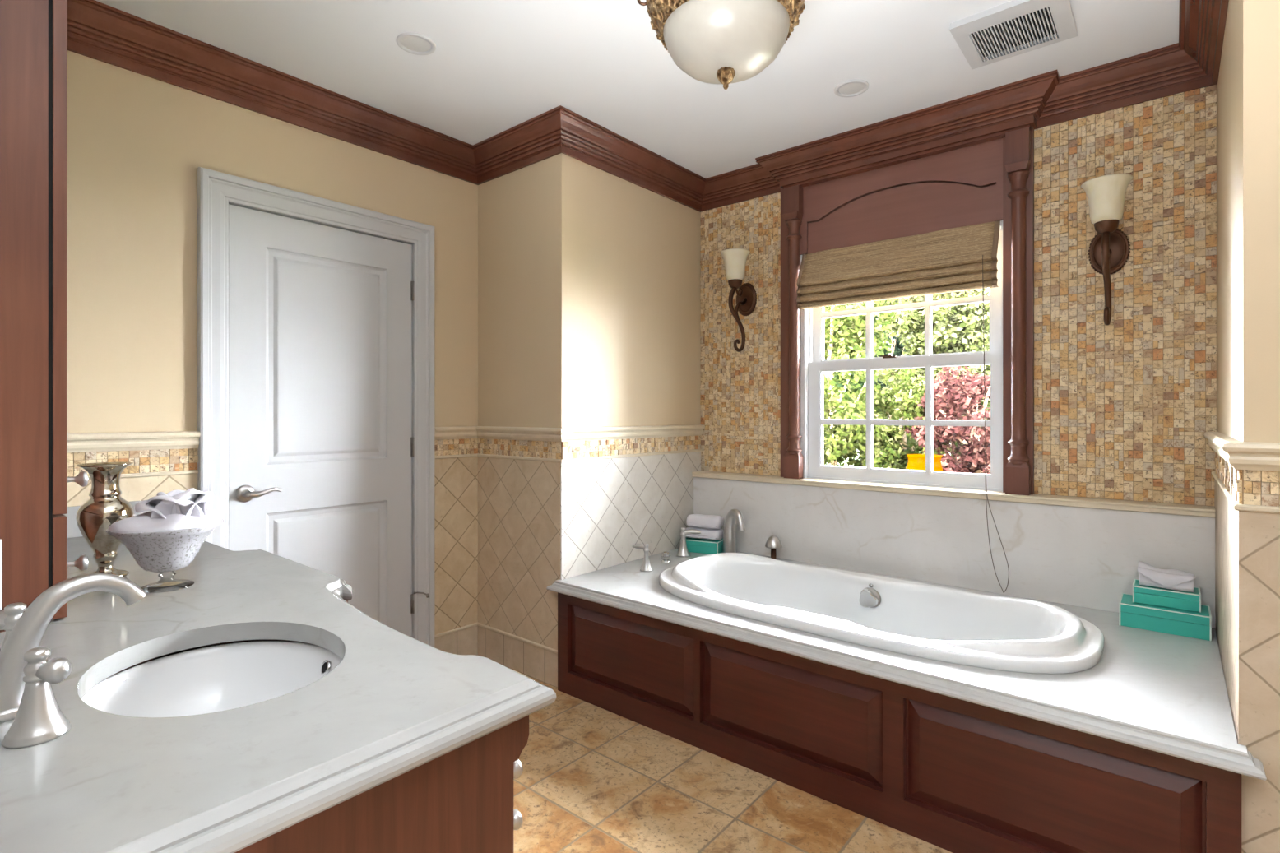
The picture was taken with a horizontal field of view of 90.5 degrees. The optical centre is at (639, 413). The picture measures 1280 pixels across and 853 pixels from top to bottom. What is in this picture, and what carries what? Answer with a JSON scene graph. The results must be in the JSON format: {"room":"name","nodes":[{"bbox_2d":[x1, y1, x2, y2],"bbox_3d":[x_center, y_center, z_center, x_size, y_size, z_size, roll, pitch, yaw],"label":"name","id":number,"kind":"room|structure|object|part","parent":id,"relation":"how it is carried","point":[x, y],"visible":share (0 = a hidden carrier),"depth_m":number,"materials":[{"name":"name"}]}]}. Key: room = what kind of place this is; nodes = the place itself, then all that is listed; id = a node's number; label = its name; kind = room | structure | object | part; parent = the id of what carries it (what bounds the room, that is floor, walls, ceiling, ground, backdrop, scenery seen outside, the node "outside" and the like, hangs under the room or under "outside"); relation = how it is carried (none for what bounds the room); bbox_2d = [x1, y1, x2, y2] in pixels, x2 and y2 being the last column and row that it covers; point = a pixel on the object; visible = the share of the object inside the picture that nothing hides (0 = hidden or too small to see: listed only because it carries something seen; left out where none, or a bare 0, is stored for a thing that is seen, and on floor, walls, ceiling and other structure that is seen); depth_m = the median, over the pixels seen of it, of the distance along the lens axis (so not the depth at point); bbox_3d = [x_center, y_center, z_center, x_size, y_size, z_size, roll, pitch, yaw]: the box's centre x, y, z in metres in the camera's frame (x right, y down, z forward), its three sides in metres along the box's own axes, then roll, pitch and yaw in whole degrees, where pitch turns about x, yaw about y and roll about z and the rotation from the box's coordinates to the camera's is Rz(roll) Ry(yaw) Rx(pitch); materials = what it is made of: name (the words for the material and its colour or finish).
{"room":"bathroom","nodes":[
{"label":"bathroom","id":0,"kind":"room"},
{"bbox_2d":[67,50,477,655],"bbox_3d":[-1.135,-0.040,3.035,0.237,2.560,3.146,0,0,40],"label":"wall","id":1,"kind":"structure","parent":0,"point":[137,143],"depth_m":2.27,"materials":[{"name":"beige paint"}]},
{"bbox_3d":[-1.831,0.095,2.052,0.037,0.062,0.685,0,0,40],"label":"chair rail","id":2,"kind":"part","parent":1,"relation":"part of","materials":[{"name":"stone"}]},
{"bbox_2d":[196,166,434,647],"bbox_3d":[-1.336,0.170,2.711,0.186,2.140,0.962,0,0,40],"label":"door","id":3,"kind":"structure","parent":1,"relation":"in","point":[315,315],"depth_m":2.67,"materials":[{"name":"grey paint"}]},
{"bbox_3d":[-1.505,0.308,2.432,0.054,0.066,0.066,0,0,40],"label":"handle","id":4,"kind":"part","parent":3,"relation":"part of","materials":[{"name":"silver metal"}]},
{"bbox_3d":[-1.454,0.305,2.463,0.023,0.033,0.118,0,0,40],"label":"lever","id":5,"kind":"part","parent":3,"relation":"part of","materials":[{"name":"silver metal"}]},
{"bbox_3d":[-0.907,0.095,3.151,0.037,0.062,0.269,0,0,40],"label":"chair rail","id":6,"kind":"part","parent":1,"relation":"part of","materials":[{"name":"stone"}]},
{"bbox_2d":[476,153,704,687],"bbox_3d":[-0.205,-0.040,3.498,0.665,2.560,1.240,0,0,40],"label":"wall","id":7,"kind":"structure","parent":0,"point":[590,429],"depth_m":3.10,"materials":[{"name":"beige paint"}]},
{"bbox_3d":[-0.241,0.095,3.455,0.665,0.062,1.128,0,0,40],"label":"chair rail","id":8,"kind":"part","parent":7,"relation":"part of","materials":[{"name":"stone"}]},
{"bbox_2d":[95,0,1179,178],"bbox_3d":[0.066,-1.380,0.654,4.940,0.120,5.286,0,0,40],"label":"ceiling","id":9,"kind":"structure","parent":0,"point":[495,67],"depth_m":2.36,"materials":[{"name":"paint"}]},
{"bbox_2d":[396,32,435,55],"bbox_3d":[-0.798,-1.317,2.260,0.134,0.007,0.134,0,0,40],"label":"recessed light","id":10,"kind":"object","parent":9,"relation":"in","point":[416,44],"visible":1,"depth_m":2.25,"materials":[{"name":"grey paint"}]},
{"bbox_2d":[637,0,805,89],"bbox_3d":[0.232,-1.082,1.651,0.426,0.476,0.434,0,0,40],"label":"ceiling light","id":11,"kind":"object","parent":9,"relation":"attached to","point":[725,43],"visible":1,"depth_m":1.57,"materials":[{"name":"white glass"}]},
{"bbox_2d":[834,78,868,97],"bbox_3d":[0.856,-1.317,2.568,0.134,0.007,0.134,0,0,40],"label":"recessed light","id":12,"kind":"object","parent":9,"relation":"in","point":[851,88],"visible":1,"depth_m":2.56,"materials":[{"name":"grey paint"}]},
{"bbox_2d":[949,0,1077,69],"bbox_3d":[1.275,-1.309,2.160,0.329,0.022,0.324,0,0,40],"label":"ceiling vent","id":13,"kind":"object","parent":9,"relation":"in","point":[1014,23],"visible":1,"depth_m":2.15,"materials":[{"name":"grey paint"}]},
{"bbox_2d":[509,667,952,852],"bbox_3d":[0.066,1.290,0.654,4.940,0.100,5.286,0,0,40],"label":"floor","id":14,"kind":"structure","parent":0,"point":[593,779],"depth_m":2.02,"materials":[{"name":"tile"}]},
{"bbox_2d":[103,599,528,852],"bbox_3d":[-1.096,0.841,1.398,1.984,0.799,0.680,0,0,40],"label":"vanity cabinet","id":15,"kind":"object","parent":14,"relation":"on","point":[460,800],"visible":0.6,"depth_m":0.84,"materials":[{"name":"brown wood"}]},
{"bbox_2d":[0,500,556,852],"bbox_3d":[-1.076,0.370,1.404,2.024,0.141,0.721,0,0,40],"label":"countertop","id":16,"kind":"structure","parent":15,"relation":"on","point":[396,702],"depth_m":0.82,"materials":[{"name":"stone"}]},
{"bbox_2d":[0,602,26,652],"bbox_3d":[-0.961,0.345,0.975,0.067,0.109,0.062,0,0,40],"label":"tap","id":17,"kind":"object","parent":16,"relation":"on","point":[11,613],"visible":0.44,"depth_m":0.96,"materials":[{"name":"silver metal"}]},
{"bbox_3d":[-0.980,0.319,0.979,0.032,0.030,0.030,0,0,15],"label":"lever","id":18,"kind":"part","parent":17,"relation":"part of","materials":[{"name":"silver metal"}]},
{"bbox_3d":[-0.959,0.364,0.973,0.062,0.071,0.062,0,0,40],"label":"handle","id":19,"kind":"part","parent":17,"relation":"part of","materials":[{"name":"silver metal"}]},
{"bbox_2d":[1,646,71,748],"bbox_3d":[-0.748,0.345,0.787,0.065,0.109,0.062,0,0,40],"label":"tap","id":20,"kind":"object","parent":16,"relation":"on","point":[39,719],"visible":1,"depth_m":0.78,"materials":[{"name":"silver metal"}]},
{"bbox_3d":[-0.749,0.364,0.788,0.062,0.071,0.062,0,0,40],"label":"handle","id":21,"kind":"part","parent":20,"relation":"part of","materials":[{"name":"silver metal"}]},
{"bbox_3d":[-0.727,0.319,0.787,0.032,0.030,0.030,0,0,2],"label":"lever","id":22,"kind":"part","parent":20,"relation":"part of","materials":[{"name":"silver metal"}]},
{"bbox_2d":[0,0,88,632],"bbox_3d":[-1.320,-0.388,1.297,0.410,1.574,0.244,0,0,40],"label":"cabinet","id":23,"kind":"object","parent":16,"relation":"on","point":[34,479],"visible":0.98,"depth_m":1.19,"materials":[{"name":"brown wood"}]},
{"bbox_2d":[0,539,1,610],"bbox_3d":[-1.189,0.294,1.129,0.006,0.130,0.074,0,0,40],"label":"outlet plate","id":24,"kind":"object","parent":23,"relation":"attached to","point":[0,540],"visible":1,"depth_m":1.16,"materials":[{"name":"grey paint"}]},
{"bbox_3d":[-1.273,0.296,1.352,0.408,0.195,0.021,0,0,40],"label":"cabinet door","id":25,"kind":"part","parent":23,"relation":"part of","materials":[{"name":"brown wood"}]},
{"bbox_3d":[-1.273,-0.485,1.352,0.408,1.359,0.021,0,0,40],"label":"cabinet door","id":26,"kind":"part","parent":23,"relation":"part of","materials":[{"name":"brown wood"}]},
{"bbox_3d":[-1.135,0.302,1.276,0.032,0.032,0.039,0,0,40],"label":"door knob","id":27,"kind":"part","parent":23,"relation":"part of","materials":[{"name":"silver metal"}]},
{"bbox_3d":[-1.135,0.132,1.276,0.032,0.032,0.039,0,0,40],"label":"door knob","id":28,"kind":"part","parent":23,"relation":"part of","materials":[{"name":"silver metal"}]},
{"bbox_2d":[0,572,146,723],"bbox_3d":[-0.806,0.315,0.890,0.060,0.171,0.183,0,0,40],"label":"spout","id":29,"kind":"object","parent":16,"relation":"on","point":[27,633],"visible":0.84,"depth_m":0.86,"materials":[{"name":"silver metal"}]},
{"bbox_3d":[-0.846,0.393,0.843,0.060,0.014,0.060,0,0,40],"label":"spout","id":30,"kind":"part","parent":29,"relation":"part of","materials":[{"name":"silver metal"}]},
{"bbox_2d":[75,462,134,576],"bbox_3d":[-1.308,0.261,1.552,0.109,0.277,0.109,0,0,40],"label":"vase","id":31,"kind":"object","parent":16,"relation":"on","point":[105,506],"visible":0.94,"depth_m":1.53,"materials":[{"name":"silver metal"}]},
{"bbox_2d":[105,519,223,593],"bbox_3d":[-1.090,0.327,1.461,0.218,0.144,0.218,0,0,40],"label":"pedestal bowl","id":32,"kind":"object","parent":16,"relation":"on","point":[161,552],"visible":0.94,"depth_m":1.41,"materials":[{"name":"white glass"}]},
{"bbox_2d":[108,510,221,533],"bbox_3d":[-1.090,0.278,1.460,0.208,0.102,0.208,0,0,40],"label":"washcloth","id":33,"kind":"object","parent":32,"relation":"in","point":[141,523],"visible":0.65,"depth_m":1.40,"materials":[{"name":"white fabric"}]},
{"bbox_2d":[134,487,213,519],"bbox_3d":[-1.082,0.210,1.474,0.136,0.073,0.146,0,0,40],"label":"cloth","id":34,"kind":"object","parent":33,"relation":"on","point":[191,502],"visible":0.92,"depth_m":1.44,"materials":[{"name":"white fabric"}]},
{"bbox_2d":[81,640,342,717],"bbox_3d":[-0.678,0.512,1.027,0.448,0.140,0.372,0,0,40],"label":"sink basin","id":35,"kind":"object","parent":16,"relation":"in","point":[214,679],"visible":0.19,"depth_m":1.18,"materials":[{"name":"white ceramic"}]},
{"bbox_3d":[-0.205,0.644,0.999,0.031,0.031,0.038,0,0,40],"label":"knob","id":36,"kind":"part","parent":15,"relation":"part of","materials":[{"name":"silver metal"}]},
{"bbox_3d":[-0.205,0.562,0.999,0.031,0.031,0.038,0,0,40],"label":"knob","id":37,"kind":"part","parent":15,"relation":"part of","materials":[{"name":"silver metal"}]},
{"bbox_2d":[557,592,1241,852],"bbox_3d":[0.491,1.014,2.135,2.229,0.452,0.022,0,0,40],"label":"tub surround","id":38,"kind":"object","parent":14,"relation":"on","point":[953,775],"visible":0.97,"depth_m":1.89,"materials":[{"name":"brown wood"}]},
{"bbox_3d":[-0.052,0.993,2.592,0.678,0.303,0.020,0,0,40],"label":"raised panel","id":39,"kind":"part","parent":38,"relation":"part of","materials":[{"name":"brown wood"}]},
{"bbox_3d":[0.485,0.993,2.141,0.666,0.303,0.020,0,0,40],"label":"raised panel","id":40,"kind":"part","parent":38,"relation":"part of","materials":[{"name":"brown wood"}]},
{"bbox_2d":[546,547,1266,780],"bbox_3d":[0.807,0.767,2.508,2.299,0.041,1.078,0,0,40],"label":"tub deck","id":41,"kind":"object","parent":38,"relation":"on","point":[1166,693],"visible":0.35,"depth_m":1.82,"materials":[{"name":"white stone"}]},
{"bbox_2d":[632,543,652,571],"bbox_3d":[0.011,0.683,3.040,0.109,0.129,0.061,0,0,40],"label":"tap","id":42,"kind":"object","parent":41,"relation":"on","point":[646,566],"visible":1,"depth_m":3.01,"materials":[{"name":"silver metal"}]},
{"bbox_3d":[-0.003,0.639,3.046,0.080,0.023,0.025,0,0,40],"label":"lever","id":43,"kind":"part","parent":42,"relation":"part of","materials":[{"name":"silver metal"}]},
{"bbox_3d":[0.030,0.683,3.024,0.061,0.129,0.061,0,0,40],"label":"handle","id":44,"kind":"part","parent":42,"relation":"part of","materials":[{"name":"silver metal"}]},
{"bbox_2d":[661,551,670,563],"bbox_3d":[0.130,0.722,3.190,0.048,0.050,0.048,0,0,40],"label":"faucet knob","id":45,"kind":"object","parent":41,"relation":"on","point":[665,556],"visible":1,"depth_m":3.17,"materials":[{"name":"silver metal"}]},
{"bbox_2d":[676,527,700,556],"bbox_3d":[0.252,0.671,3.325,0.125,0.151,0.072,0,0,24],"label":"tap","id":46,"kind":"object","parent":41,"relation":"on","point":[683,551],"visible":1,"depth_m":3.32,"materials":[{"name":"silver metal"}]},
{"bbox_3d":[0.228,0.671,3.336,0.072,0.151,0.072,0,0,40],"label":"handle","id":47,"kind":"part","parent":46,"relation":"part of","materials":[{"name":"silver metal"}]},
{"bbox_3d":[0.274,0.620,3.332,0.093,0.027,0.028,0,0,5],"label":"lever","id":48,"kind":"part","parent":46,"relation":"part of","materials":[{"name":"silver metal"}]},
{"bbox_2d":[686,537,723,554],"bbox_3d":[0.347,0.714,3.451,0.204,0.065,0.129,0,0,26],"label":"storage box","id":49,"kind":"object","parent":41,"relation":"on","point":[693,544],"visible":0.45,"depth_m":3.39,"materials":[{"name":"teal"}]},
{"bbox_3d":[0.347,0.694,3.451,0.226,0.023,0.172,0,0,40],"label":"box lid","id":50,"kind":"part","parent":49,"relation":"part of","materials":[{"name":"teal"}]},
{"bbox_2d":[686,526,723,540],"bbox_3d":[0.349,0.651,3.452,0.190,0.061,0.116,0,0,26],"label":"folded towel","id":51,"kind":"object","parent":49,"relation":"on","point":[706,534],"visible":0.83,"depth_m":3.40,"materials":[{"name":"white fabric"}]},
{"bbox_2d":[686,514,723,528],"bbox_3d":[0.354,0.587,3.455,0.180,0.071,0.110,0,0,28],"label":"folded towel","id":52,"kind":"object","parent":51,"relation":"on","point":[712,521],"visible":1,"depth_m":3.42,"materials":[{"name":"white fabric"}]},
{"bbox_2d":[722,508,745,552],"bbox_3d":[0.488,0.622,3.325,0.073,0.250,0.166,0,0,-16],"label":"tub spout","id":53,"kind":"object","parent":41,"relation":"on","point":[729,533],"visible":0.92,"depth_m":3.34,"materials":[{"name":"silver metal"}]},
{"bbox_2d":[765,535,782,559],"bbox_3d":[0.679,0.684,3.224,0.086,0.126,0.086,0,0,40],"label":"shower","id":54,"kind":"object","parent":41,"relation":"on","point":[773,543],"visible":0.89,"depth_m":3.20,"materials":[{"name":"silver metal"}]},
{"bbox_3d":[0.679,0.712,3.224,0.044,0.070,0.044,0,0,40],"label":"shower stem","id":55,"kind":"part","parent":54,"relation":"part of","materials":[{"name":"brown metal"}]},
{"bbox_2d":[658,552,1103,673],"bbox_3d":[0.815,0.904,2.489,1.624,0.457,0.816,0,0,40],"label":"bathtub","id":56,"kind":"object","parent":41,"relation":"in","point":[928,620],"visible":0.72,"depth_m":2.50,"materials":[{"name":"white ceramic"}]},
{"bbox_3d":[0.970,0.783,2.686,0.076,0.079,0.031,0,0,40],"label":"overflow knob","id":57,"kind":"part","parent":56,"relation":"part of","materials":[{"name":"silver metal"}]},
{"bbox_2d":[1118,593,1211,641],"bbox_3d":[1.834,0.707,2.219,0.242,0.079,0.162,0,0,40],"label":"storage box","id":58,"kind":"object","parent":41,"relation":"on","point":[1189,623],"visible":0.97,"depth_m":2.16,"materials":[{"name":"teal"}]},
{"bbox_3d":[1.834,0.682,2.219,0.240,0.028,0.160,0,0,40],"label":"box lid","id":59,"kind":"part","parent":58,"relation":"part of","materials":[{"name":"teal"}]},
{"bbox_2d":[1132,579,1201,612],"bbox_3d":[1.849,0.637,2.228,0.181,0.058,0.119,0,0,40],"label":"storage box","id":60,"kind":"object","parent":58,"relation":"on","point":[1153,595],"visible":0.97,"depth_m":2.18,"materials":[{"name":"teal"}]},
{"bbox_2d":[1137,561,1196,592],"bbox_3d":[1.845,0.569,2.223,0.156,0.073,0.100,0,0,40],"label":"folded cloth","id":61,"kind":"object","parent":60,"relation":"on","point":[1172,579],"visible":1,"depth_m":2.19,"materials":[{"name":"white fabric"}]},
{"bbox_3d":[1.849,0.619,2.228,0.179,0.020,0.117,0,0,40],"label":"box lid","id":62,"kind":"part","parent":60,"relation":"part of","materials":[{"name":"teal"}]},
{"bbox_3d":[1.044,0.993,1.671,0.668,0.303,0.020,0,0,40],"label":"raised panel","id":63,"kind":"part","parent":38,"relation":"part of","materials":[{"name":"brown wood"}]},
{"bbox_2d":[691,84,1217,628],"bbox_3d":[1.269,-0.040,2.962,2.354,2.560,0.244,0,0,40],"label":"wall","id":64,"kind":"structure","parent":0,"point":[1124,461],"depth_m":2.60,"materials":[{"name":"beige tile"}]},
{"bbox_2d":[720,248,756,352],"bbox_3d":[0.525,-0.602,3.422,0.158,0.534,0.201,0,0,40],"label":"wall sconce","id":65,"kind":"object","parent":64,"relation":"attached to","point":[735,259],"visible":1,"depth_m":3.39,"materials":[{"name":"brown metal"}]},
{"bbox_3d":[0.511,-0.790,3.406,0.158,0.157,0.158,0,0,40],"label":"lamp shade","id":66,"kind":"part","parent":65,"relation":"part of","materials":[{"name":"beige glass"}]},
{"bbox_3d":[0.530,-0.514,3.428,0.025,0.359,0.175,0,0,40],"label":"scroll arm","id":67,"kind":"part","parent":65,"relation":"part of","materials":[{"name":"brown metal"}]},
{"bbox_3d":[1.190,-1.006,2.988,0.927,0.368,0.035,0,0,40],"label":"header panel","id":68,"kind":"part","parent":64,"relation":"part of","materials":[{"name":"brown wood"}]},
{"bbox_2d":[800,219,1002,491],"bbox_3d":[1.237,-0.243,3.044,0.927,1.157,0.160,0,0,40],"label":"window","id":69,"kind":"structure","parent":64,"relation":"attached to","point":[813,364],"depth_m":3.03,"materials":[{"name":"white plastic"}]},
{"bbox_3d":[1.230,0.029,3.022,0.893,0.589,0.034,0,0,40],"label":"sash","id":70,"kind":"part","parent":69,"relation":"part of","materials":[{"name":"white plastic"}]},
{"bbox_3d":[1.258,-0.512,3.051,0.889,0.576,0.034,0,0,40],"label":"sash","id":71,"kind":"part","parent":69,"relation":"part of","materials":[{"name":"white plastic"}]},
{"bbox_2d":[796,220,1009,593],"bbox_3d":[1.180,-0.044,2.938,0.951,1.558,0.124,0,0,40],"label":"roman shade","id":72,"kind":"object","parent":64,"relation":"attached to","point":[963,258],"visible":1,"depth_m":2.90,"materials":[{"name":"brown"}]},
{"bbox_3d":[1.474,0.034,2.627,0.102,1.402,0.026,0,0,40],"label":"lift cord","id":73,"kind":"part","parent":72,"relation":"part of","materials":[{"name":"grey fabric"}]},
{"bbox_2d":[1080,173,1133,324],"bbox_3d":[1.758,-0.602,2.386,0.158,0.534,0.201,0,0,40],"label":"wall sconce","id":74,"kind":"object","parent":64,"relation":"attached to","point":[1109,252],"visible":1,"depth_m":2.35,"materials":[{"name":"brown metal"}]},
{"bbox_3d":[1.762,-0.514,2.392,0.025,0.359,0.175,0,0,40],"label":"scroll arm","id":75,"kind":"part","parent":74,"relation":"part of","materials":[{"name":"brown metal"}]},
{"bbox_3d":[1.744,-0.790,2.370,0.158,0.157,0.158,0,0,40],"label":"lamp shade","id":76,"kind":"part","parent":74,"relation":"part of","materials":[{"name":"beige glass"}]},
{"bbox_2d":[1203,0,1279,852],"bbox_3d":[2.492,-0.040,1.267,2.015,2.560,1.265,0,0,40],"label":"wall","id":77,"kind":"structure","parent":0,"point":[1245,444],"depth_m":1.43,"materials":[{"name":"beige paint"}]},
{"bbox_2d":[67,0,1228,212],"bbox_3d":[0.710,-1.248,1.419,4.740,0.143,3.046,0,0,40],"label":"trim","id":78,"kind":"structure","parent":77,"relation":"attached to","point":[97,30],"depth_m":2.63,"materials":[{"name":"brown wood"}]},
{"bbox_3d":[2.405,0.095,1.241,1.915,0.062,1.113,0,0,40],"label":"chair rail","id":79,"kind":"part","parent":77,"relation":"part of","materials":[{"name":"stone"}]},
{"label":"outside","id":80,"kind":"structure","parent":0,"visible":0},
{"bbox_2d":[825,449,964,468],"bbox_3d":[8.127,1.302,14.331,22.000,0.095,19.600,0,0,40],"label":"lawn","id":81,"kind":"structure","parent":80,"point":[845,465],"depth_m":16.53,"materials":[{"name":"green plant"}]},
{"bbox_2d":[823,304,891,465],"bbox_3d":[3.426,-1.291,13.370,3.583,5.348,2.264,0,0,40],"label":"tree","id":82,"kind":"object","parent":81,"relation":"on","point":[861,383],"visible":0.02,"depth_m":12.59,"materials":[{"name":"green plant"}]},
{"bbox_2d":[826,297,910,419],"bbox_3d":[5.675,-1.733,14.423,3.870,5.988,2.813,0,0,40],"label":"conifer","id":83,"kind":"object","parent":81,"relation":"on","point":[895,347],"visible":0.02,"depth_m":14.27,"materials":[{"name":"green plant"}]},
{"bbox_2d":[823,297,922,469],"bbox_3d":[2.548,-0.532,8.422,2.244,3.612,1.942,0,0,40],"label":"leafy tree","id":84,"kind":"object","parent":81,"relation":"on","point":[844,336],"visible":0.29,"depth_m":7.86,"materials":[{"name":"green plant"}]},
{"bbox_2d":[845,368,956,469],"bbox_3d":[3.349,0.359,8.097,1.398,2.038,1.334,0,0,26],"label":"shrub","id":85,"kind":"object","parent":81,"relation":"on","point":[909,401],"visible":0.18,"depth_m":7.79,"materials":[{"name":"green plant"}]},
{"bbox_2d":[823,339,990,459],"bbox_3d":[8.094,-0.271,18.046,12.051,4.427,2.524,0,0,40],"label":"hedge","id":86,"kind":"object","parent":81,"relation":"on","point":[980,403],"visible":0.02,"depth_m":17.56,"materials":[{"name":"green plant"}]},
{"bbox_2d":[906,454,943,472],"bbox_3d":[3.022,0.850,6.735,0.370,0.820,0.370,0,0,40],"label":"pot","id":87,"kind":"object","parent":81,"relation":"on","point":[916,461],"visible":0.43,"depth_m":6.62,"materials":[{"name":"yellow ceramic"}]},
{"bbox_2d":[863,287,990,461],"bbox_3d":[5.370,-1.039,10.949,1.850,4.602,2.557,0,0,-42],"label":"tree","id":88,"kind":"object","parent":81,"relation":"on","point":[958,328],"visible":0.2,"depth_m":10.50,"materials":[{"name":"green plant"}]},
{"bbox_2d":[904,365,990,474],"bbox_3d":[3.887,0.390,7.232,1.624,1.995,1.407,0,0,25],"label":"tree","id":89,"kind":"object","parent":81,"relation":"on","point":[952,393],"visible":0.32,"depth_m":7.02,"materials":[{"name":"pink plant"}]}
]}

